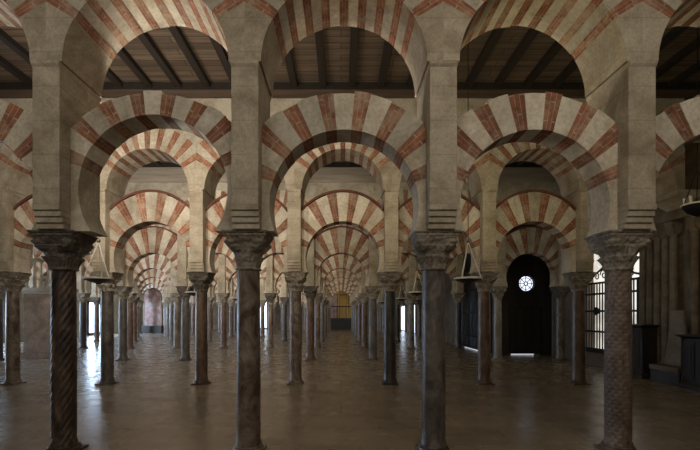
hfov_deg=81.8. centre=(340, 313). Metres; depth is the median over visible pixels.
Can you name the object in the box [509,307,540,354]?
door
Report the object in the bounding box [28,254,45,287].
pier
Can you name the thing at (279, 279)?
arch
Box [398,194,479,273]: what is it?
arch
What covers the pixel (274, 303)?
column
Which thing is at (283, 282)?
pier
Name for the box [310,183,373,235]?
wall
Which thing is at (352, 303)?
column
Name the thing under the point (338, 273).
arch
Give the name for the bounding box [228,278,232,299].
pier
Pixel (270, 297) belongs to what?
column
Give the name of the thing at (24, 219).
arch
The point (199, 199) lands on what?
pier
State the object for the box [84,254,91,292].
arch
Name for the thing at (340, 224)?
round arch
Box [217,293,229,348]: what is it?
column
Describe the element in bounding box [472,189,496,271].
pier
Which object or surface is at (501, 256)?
pier
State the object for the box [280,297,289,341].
column
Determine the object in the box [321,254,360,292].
arch
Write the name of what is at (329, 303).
column
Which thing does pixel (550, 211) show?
arch
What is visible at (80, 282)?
pier
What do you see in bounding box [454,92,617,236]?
arch
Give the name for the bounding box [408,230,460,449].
column
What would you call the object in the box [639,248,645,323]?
pilaster
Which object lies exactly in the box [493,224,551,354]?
wall
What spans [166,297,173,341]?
column
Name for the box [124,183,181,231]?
wall
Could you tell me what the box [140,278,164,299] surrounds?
arch
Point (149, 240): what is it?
arch
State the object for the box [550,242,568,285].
pier
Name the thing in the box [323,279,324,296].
pier
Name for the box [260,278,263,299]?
pier
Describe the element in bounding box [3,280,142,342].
wall
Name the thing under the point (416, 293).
lamp
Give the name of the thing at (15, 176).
round arch
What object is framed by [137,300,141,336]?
column
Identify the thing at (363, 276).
pier
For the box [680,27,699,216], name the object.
lamp
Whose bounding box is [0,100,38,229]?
arch
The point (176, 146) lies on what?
round arch
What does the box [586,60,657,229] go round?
pier
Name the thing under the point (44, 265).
arch
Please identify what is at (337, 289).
arch
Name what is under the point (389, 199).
pier
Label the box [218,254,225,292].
pier
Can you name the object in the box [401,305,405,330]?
window
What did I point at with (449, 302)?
wall
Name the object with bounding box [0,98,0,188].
round arch
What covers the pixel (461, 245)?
arch
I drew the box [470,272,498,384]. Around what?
column
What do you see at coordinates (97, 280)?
hanging lamp
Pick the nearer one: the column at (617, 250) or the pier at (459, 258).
the column at (617, 250)
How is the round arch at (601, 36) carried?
attached to the ceiling
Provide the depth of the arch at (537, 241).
20.47 m
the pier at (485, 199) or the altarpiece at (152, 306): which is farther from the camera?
the altarpiece at (152, 306)
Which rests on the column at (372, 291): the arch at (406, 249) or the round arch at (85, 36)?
the arch at (406, 249)
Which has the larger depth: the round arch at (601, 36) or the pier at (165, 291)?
the pier at (165, 291)
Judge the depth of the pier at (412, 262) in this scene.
27.05 m
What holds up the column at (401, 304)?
on the floor
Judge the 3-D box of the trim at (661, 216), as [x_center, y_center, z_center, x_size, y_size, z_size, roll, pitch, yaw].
[11.725,-3.495,13.225,0.550,0.530,5.450,0,0,0]
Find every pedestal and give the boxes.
[632,324,659,378]
[675,334,699,391]
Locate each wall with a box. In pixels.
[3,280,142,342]
[180,292,383,328]
[401,273,492,354]
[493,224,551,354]
[553,98,699,358]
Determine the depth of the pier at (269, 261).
27.05 m
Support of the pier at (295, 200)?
on the column at (295, 280)
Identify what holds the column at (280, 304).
on the floor
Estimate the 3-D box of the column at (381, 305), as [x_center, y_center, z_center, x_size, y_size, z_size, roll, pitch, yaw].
[4.800,0.505,48.100,0.750,3.770,0.730,0,0,0]
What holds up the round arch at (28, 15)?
attached to the ceiling
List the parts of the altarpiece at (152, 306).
panel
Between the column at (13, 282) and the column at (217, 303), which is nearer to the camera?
the column at (13, 282)
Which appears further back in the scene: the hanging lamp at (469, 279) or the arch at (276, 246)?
the arch at (276, 246)
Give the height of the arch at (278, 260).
3.055 m
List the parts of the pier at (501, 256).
foot moulding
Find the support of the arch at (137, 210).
on the column at (201, 281)
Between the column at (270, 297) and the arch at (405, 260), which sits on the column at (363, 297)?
the arch at (405, 260)
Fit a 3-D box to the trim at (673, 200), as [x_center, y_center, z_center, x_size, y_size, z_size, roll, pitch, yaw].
[11.500,-3.705,13.770,1.000,0.690,1.160,0,0,0]
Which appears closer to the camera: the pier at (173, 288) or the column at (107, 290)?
the column at (107, 290)
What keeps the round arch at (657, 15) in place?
attached to the ceiling
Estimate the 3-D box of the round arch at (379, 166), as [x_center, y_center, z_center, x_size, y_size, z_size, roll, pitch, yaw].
[0.060,-5.695,13.770,3.200,3.270,1.114,0,0,0]
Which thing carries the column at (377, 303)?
on the floor
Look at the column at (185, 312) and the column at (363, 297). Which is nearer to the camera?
the column at (185, 312)
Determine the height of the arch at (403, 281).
3.055 m
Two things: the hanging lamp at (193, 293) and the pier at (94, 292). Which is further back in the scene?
the pier at (94, 292)
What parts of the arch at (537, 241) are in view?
hood moulding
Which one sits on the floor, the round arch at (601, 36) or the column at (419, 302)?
the column at (419, 302)
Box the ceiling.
[0,26,699,182]
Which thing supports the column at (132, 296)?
on the floor
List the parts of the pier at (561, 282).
foot moulding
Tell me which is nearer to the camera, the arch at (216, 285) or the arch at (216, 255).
the arch at (216, 255)
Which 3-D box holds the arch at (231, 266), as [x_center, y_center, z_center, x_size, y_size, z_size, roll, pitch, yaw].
[-6.400,-2.908,27.565,2.752,3.055,0.610,0,0,0]
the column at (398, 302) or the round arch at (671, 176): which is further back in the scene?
the column at (398, 302)
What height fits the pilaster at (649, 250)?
5.220 m
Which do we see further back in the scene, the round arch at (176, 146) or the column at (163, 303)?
the column at (163, 303)
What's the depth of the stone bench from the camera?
13.83 m
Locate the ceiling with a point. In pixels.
(185, 62)
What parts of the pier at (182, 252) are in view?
foot moulding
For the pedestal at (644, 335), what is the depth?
14.75 m
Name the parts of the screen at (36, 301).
rail, cornice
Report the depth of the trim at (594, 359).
18.60 m
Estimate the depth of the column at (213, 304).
54.82 m
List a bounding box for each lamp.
[82,237,113,283]
[185,282,195,295]
[396,254,407,300]
[409,268,421,295]
[454,43,482,283]
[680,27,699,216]
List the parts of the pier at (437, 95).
foot moulding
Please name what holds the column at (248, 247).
on the floor
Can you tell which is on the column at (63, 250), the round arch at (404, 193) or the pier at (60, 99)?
the pier at (60, 99)
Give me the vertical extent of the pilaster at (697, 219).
5.220 m
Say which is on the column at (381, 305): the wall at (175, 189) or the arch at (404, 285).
the arch at (404, 285)
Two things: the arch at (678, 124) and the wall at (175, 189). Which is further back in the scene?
the wall at (175, 189)
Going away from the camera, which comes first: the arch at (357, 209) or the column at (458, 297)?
the arch at (357, 209)
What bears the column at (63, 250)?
on the floor
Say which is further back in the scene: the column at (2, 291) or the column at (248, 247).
the column at (2, 291)
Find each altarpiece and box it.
[141,288,163,332]
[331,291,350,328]
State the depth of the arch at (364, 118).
6.76 m
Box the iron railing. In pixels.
[331,306,350,330]
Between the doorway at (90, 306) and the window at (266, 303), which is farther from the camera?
the window at (266, 303)
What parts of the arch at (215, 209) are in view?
hood moulding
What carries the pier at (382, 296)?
on the column at (381, 305)
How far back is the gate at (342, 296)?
61.62 m
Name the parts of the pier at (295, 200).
foot moulding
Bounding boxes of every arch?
[0,0,45,59]
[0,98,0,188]
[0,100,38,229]
[0,244,49,285]
[1,98,31,196]
[13,194,93,273]
[36,256,46,287]
[46,0,244,97]
[70,90,233,236]
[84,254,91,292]
[100,98,196,197]
[109,189,190,273]
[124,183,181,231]
[125,226,177,286]
[131,254,170,292]
[137,269,166,296]
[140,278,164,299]
[142,284,162,301]
[149,224,173,231]
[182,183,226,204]
[188,237,234,286]
[194,285,216,301]
[196,98,293,198]
[205,193,287,273]
[211,273,236,296]
[214,254,218,292]
[226,256,265,292]
[233,278,236,297]
[245,0,443,97]
[260,274,280,296]
[262,91,425,236]
[262,237,304,284]
[273,254,283,292]
[275,284,279,301]
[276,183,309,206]
[294,98,391,198]
[301,189,383,273]
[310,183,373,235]
[314,226,368,286]
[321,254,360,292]
[324,224,364,232]
[325,269,356,296]
[327,278,354,299]
[329,284,352,301]
[331,288,350,302]
[374,183,411,206]
[378,238,416,285]
[392,98,489,198]
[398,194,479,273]
[401,275,421,296]
[402,254,408,292]
[402,284,406,301]
[416,256,455,292]
[444,0,641,97]
[449,235,494,285]
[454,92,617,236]
[461,183,500,204]
[489,98,586,197]
[495,189,576,273]
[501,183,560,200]
[505,226,557,286]
[642,0,699,60]
[649,94,699,230]
[656,98,684,196]
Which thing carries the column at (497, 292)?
on the floor
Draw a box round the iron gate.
[585,268,638,353]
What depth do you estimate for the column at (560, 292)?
20.52 m
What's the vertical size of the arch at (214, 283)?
3.055 m
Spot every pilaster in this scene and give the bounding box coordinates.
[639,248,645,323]
[646,238,652,324]
[650,226,660,361]
[656,223,668,363]
[664,221,683,323]
[685,216,699,333]
[694,217,699,229]
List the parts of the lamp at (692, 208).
lamp shade, suspension chain, suspension chain, chain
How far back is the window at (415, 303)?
46.85 m
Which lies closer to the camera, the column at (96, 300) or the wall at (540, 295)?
the wall at (540, 295)
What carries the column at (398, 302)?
on the floor
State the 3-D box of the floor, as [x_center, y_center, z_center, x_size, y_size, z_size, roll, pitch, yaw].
[-7.650,2.490,28.550,39.300,0.200,67.100,0,0,0]
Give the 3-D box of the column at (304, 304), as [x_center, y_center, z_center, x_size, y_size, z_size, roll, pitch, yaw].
[-4.800,0.505,54.950,0.750,3.770,0.730,0,0,0]
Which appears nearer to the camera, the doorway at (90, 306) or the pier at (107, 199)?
the pier at (107, 199)
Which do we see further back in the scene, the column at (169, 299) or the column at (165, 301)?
the column at (165, 301)
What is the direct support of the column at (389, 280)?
on the floor
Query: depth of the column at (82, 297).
27.38 m
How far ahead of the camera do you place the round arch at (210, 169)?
13.25 m
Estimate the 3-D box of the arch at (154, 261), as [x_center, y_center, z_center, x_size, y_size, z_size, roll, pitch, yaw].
[-12.800,-2.908,27.565,2.752,3.055,0.610,0,0,0]
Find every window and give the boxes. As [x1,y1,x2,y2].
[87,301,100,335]
[260,301,267,328]
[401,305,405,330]
[414,303,415,333]
[519,276,533,290]
[594,253,638,348]
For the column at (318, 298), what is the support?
on the floor
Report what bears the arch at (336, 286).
on the column at (329, 303)
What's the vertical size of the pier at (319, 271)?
2.680 m
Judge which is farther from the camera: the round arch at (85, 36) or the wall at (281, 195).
the wall at (281, 195)
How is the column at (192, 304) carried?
on the floor
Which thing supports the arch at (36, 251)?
on the column at (2, 291)
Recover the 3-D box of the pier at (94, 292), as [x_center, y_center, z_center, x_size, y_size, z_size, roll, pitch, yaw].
[-20.800,-2.720,34.450,0.447,2.680,1.160,0,0,0]
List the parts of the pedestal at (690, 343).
corner post, cornice, door, door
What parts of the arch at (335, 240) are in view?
hood moulding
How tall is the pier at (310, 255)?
2.680 m
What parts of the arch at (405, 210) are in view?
hood moulding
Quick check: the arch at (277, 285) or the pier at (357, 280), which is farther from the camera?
the arch at (277, 285)
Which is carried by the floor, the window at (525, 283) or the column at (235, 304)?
the column at (235, 304)
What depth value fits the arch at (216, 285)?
47.86 m
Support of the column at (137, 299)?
on the floor
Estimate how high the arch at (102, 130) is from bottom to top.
2.349 m
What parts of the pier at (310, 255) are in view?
foot moulding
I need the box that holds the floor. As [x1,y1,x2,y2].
[0,329,699,449]
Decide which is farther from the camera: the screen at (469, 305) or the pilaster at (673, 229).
the screen at (469, 305)
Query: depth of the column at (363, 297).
27.37 m
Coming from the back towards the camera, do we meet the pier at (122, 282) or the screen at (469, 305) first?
the screen at (469, 305)
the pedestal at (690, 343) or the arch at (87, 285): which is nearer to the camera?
the pedestal at (690, 343)
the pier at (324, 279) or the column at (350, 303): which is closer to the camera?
the pier at (324, 279)
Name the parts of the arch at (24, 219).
hood moulding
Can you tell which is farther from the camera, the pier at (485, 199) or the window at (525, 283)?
the window at (525, 283)
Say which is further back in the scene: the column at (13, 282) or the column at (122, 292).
the column at (122, 292)
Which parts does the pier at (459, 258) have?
foot moulding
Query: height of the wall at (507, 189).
3.270 m
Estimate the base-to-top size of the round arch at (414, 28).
3.270 m
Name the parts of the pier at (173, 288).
foot moulding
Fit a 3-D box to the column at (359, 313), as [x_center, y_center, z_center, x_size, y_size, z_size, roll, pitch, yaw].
[1.600,0.505,34.400,0.750,3.770,0.730,0,0,0]
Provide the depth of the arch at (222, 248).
20.46 m
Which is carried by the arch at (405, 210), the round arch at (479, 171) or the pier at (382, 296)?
the round arch at (479, 171)
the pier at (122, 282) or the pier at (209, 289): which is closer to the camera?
the pier at (122, 282)
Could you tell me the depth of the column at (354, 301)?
41.06 m
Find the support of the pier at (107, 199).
on the column at (107, 290)
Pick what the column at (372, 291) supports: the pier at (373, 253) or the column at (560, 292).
the pier at (373, 253)
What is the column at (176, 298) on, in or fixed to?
on the floor
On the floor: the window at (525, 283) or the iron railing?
the iron railing
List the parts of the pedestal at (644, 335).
door, corner post, cornice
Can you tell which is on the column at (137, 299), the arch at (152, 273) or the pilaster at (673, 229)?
the arch at (152, 273)
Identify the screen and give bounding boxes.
[21,259,78,357]
[461,254,491,352]
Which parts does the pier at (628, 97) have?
foot moulding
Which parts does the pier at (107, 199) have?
foot moulding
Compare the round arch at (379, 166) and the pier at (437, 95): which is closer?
the pier at (437, 95)
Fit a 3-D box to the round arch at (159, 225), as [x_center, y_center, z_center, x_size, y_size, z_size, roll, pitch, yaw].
[-12.800,-5.695,27.600,3.200,3.270,1.114,0,0,0]
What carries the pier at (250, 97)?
on the column at (248, 247)
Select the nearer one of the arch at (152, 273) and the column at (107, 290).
the column at (107, 290)
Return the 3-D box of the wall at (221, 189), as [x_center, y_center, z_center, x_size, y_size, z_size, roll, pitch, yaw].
[-6.370,-5.695,20.750,3.200,3.270,1.114,0,0,0]
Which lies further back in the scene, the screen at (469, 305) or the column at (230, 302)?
the column at (230, 302)
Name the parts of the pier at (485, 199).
foot moulding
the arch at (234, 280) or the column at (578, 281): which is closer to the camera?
the column at (578, 281)
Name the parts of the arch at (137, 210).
hood moulding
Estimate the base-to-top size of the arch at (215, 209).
2.745 m
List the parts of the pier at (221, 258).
foot moulding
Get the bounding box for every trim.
[585,352,603,366]
[654,197,699,225]
[656,189,699,211]
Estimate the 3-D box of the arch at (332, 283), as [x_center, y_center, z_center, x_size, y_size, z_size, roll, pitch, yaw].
[0.000,-2.908,41.265,2.752,3.055,0.610,0,0,0]
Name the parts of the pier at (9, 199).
foot moulding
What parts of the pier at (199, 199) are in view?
foot moulding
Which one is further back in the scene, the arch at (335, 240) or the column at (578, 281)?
the arch at (335, 240)
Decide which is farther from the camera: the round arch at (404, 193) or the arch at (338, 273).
the arch at (338, 273)
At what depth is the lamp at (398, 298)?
24.09 m
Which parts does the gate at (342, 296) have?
panel, panel, panel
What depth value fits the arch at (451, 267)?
27.31 m
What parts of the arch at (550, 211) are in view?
hood moulding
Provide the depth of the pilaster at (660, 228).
14.56 m
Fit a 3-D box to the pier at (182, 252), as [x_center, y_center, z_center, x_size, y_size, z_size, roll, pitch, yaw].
[-7.970,-2.720,20.750,0.447,2.680,1.160,0,0,0]
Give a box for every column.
[0,272,31,384]
[0,286,5,360]
[27,230,97,449]
[77,293,90,348]
[90,272,123,384]
[90,297,100,341]
[115,286,133,360]
[127,293,137,348]
[133,297,140,341]
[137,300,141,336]
[139,302,143,333]
[162,302,166,333]
[164,300,168,336]
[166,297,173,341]
[169,293,181,348]
[175,286,193,360]
[186,272,215,384]
[189,302,194,333]
[207,297,214,341]
[212,303,214,330]
[216,302,220,333]
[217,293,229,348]
[221,230,273,449]
[227,300,235,336]
[233,303,236,330]
[260,300,266,336]
[264,293,276,348]
[273,302,276,333]
[279,303,281,330]
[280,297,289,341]
[283,272,307,384]
[303,286,317,360]
[303,303,306,330]
[314,293,322,348]
[320,297,326,341]
[324,300,328,336]
[327,302,330,333]
[329,303,331,330]
[350,303,352,330]
[351,302,354,333]
[353,300,357,336]
[355,297,361,341]
[359,293,368,348]
[365,286,380,360]
[377,303,378,330]
[378,272,401,384]
[378,302,383,333]
[396,297,401,341]
[400,303,402,330]
[405,293,416,348]
[405,302,408,333]
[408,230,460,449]
[415,300,421,336]
[452,293,464,348]
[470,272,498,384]
[490,286,507,360]
[549,286,569,360]
[562,272,595,384]
[584,230,654,449]
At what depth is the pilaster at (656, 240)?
14.90 m
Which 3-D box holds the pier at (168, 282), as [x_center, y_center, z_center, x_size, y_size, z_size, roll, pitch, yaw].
[-14.400,-2.720,34.450,0.447,2.680,1.160,0,0,0]
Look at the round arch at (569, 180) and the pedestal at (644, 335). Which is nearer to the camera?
the round arch at (569, 180)
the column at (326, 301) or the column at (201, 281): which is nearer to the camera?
the column at (201, 281)
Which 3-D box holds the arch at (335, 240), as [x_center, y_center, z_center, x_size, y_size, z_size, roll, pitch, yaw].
[0.030,-2.908,20.715,2.752,3.055,0.610,0,0,0]
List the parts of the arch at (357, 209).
hood moulding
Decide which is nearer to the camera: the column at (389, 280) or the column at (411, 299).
the column at (389, 280)
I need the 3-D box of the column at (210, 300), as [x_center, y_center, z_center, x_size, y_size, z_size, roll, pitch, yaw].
[-11.200,0.505,34.400,0.750,3.770,0.730,0,0,0]
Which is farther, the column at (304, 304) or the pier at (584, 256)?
the column at (304, 304)
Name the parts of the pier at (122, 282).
foot moulding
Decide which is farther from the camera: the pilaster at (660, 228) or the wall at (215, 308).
the wall at (215, 308)
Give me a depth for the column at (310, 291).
20.52 m
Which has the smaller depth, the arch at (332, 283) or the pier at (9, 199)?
the pier at (9, 199)
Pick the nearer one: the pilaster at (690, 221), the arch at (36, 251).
the pilaster at (690, 221)
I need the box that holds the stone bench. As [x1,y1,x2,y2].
[649,310,686,385]
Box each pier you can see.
[0,189,32,271]
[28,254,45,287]
[30,60,100,229]
[77,257,91,292]
[91,189,122,271]
[91,282,97,296]
[116,246,124,285]
[164,284,166,299]
[167,277,169,296]
[170,262,177,292]
[177,232,187,285]
[189,189,213,271]
[207,283,210,296]
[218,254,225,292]
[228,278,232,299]
[230,60,270,229]
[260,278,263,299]
[266,255,273,292]
[281,273,286,296]
[287,189,303,271]
[305,238,314,285]
[317,267,320,292]
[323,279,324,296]
[357,280,358,296]
[361,265,365,292]
[368,235,377,285]
[380,287,383,300]
[381,189,398,271]
[395,279,400,296]
[408,255,415,291]
[417,60,457,229]
[418,278,421,299]
[455,254,463,292]
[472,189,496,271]
[495,235,505,285]
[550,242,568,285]
[562,189,593,271]
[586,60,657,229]
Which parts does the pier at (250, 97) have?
foot moulding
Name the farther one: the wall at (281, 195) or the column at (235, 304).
the column at (235, 304)
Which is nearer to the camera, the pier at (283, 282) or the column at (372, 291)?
the column at (372, 291)
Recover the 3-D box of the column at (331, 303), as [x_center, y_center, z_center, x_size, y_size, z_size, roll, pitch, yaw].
[-1.600,0.505,54.950,0.750,3.770,0.730,0,0,0]
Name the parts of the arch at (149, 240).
hood moulding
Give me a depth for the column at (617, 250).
6.83 m
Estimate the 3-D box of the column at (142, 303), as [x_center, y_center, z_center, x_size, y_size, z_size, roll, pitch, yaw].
[-24.000,0.505,48.100,0.750,3.770,0.730,0,0,0]
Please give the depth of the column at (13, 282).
13.56 m
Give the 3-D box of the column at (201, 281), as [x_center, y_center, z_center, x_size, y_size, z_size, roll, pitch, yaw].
[-4.740,0.505,13.720,0.750,3.770,0.730,0,0,0]
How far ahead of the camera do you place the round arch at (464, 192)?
20.23 m
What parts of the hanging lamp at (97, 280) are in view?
suspension chain, dish, suspension chain, suspension chain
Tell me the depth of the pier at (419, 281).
40.75 m
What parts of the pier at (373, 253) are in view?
foot moulding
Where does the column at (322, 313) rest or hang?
on the floor
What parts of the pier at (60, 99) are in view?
foot moulding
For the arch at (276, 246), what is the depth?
20.46 m
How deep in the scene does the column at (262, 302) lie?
41.07 m
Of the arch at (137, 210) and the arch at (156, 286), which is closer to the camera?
the arch at (137, 210)
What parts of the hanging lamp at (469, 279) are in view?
suspension chain, dish, chain, suspension chain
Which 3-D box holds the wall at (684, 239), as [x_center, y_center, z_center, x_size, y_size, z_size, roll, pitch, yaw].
[12.250,-2.550,8.950,0.500,9.880,27.900,0,0,0]
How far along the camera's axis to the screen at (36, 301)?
21.80 m
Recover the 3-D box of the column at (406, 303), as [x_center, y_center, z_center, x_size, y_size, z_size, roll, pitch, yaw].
[8.000,0.505,48.100,0.750,3.770,0.730,0,0,0]
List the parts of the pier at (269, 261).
foot moulding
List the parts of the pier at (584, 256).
foot moulding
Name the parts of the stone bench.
seat, backrest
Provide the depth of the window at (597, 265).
19.20 m
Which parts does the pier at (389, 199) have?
foot moulding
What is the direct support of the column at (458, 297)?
on the floor
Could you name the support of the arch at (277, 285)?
on the column at (274, 303)
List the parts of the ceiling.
wall plate, wall plate, wall plate, wall plate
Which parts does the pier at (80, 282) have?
foot moulding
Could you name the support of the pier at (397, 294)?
on the column at (398, 302)
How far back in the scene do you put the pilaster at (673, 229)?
14.18 m

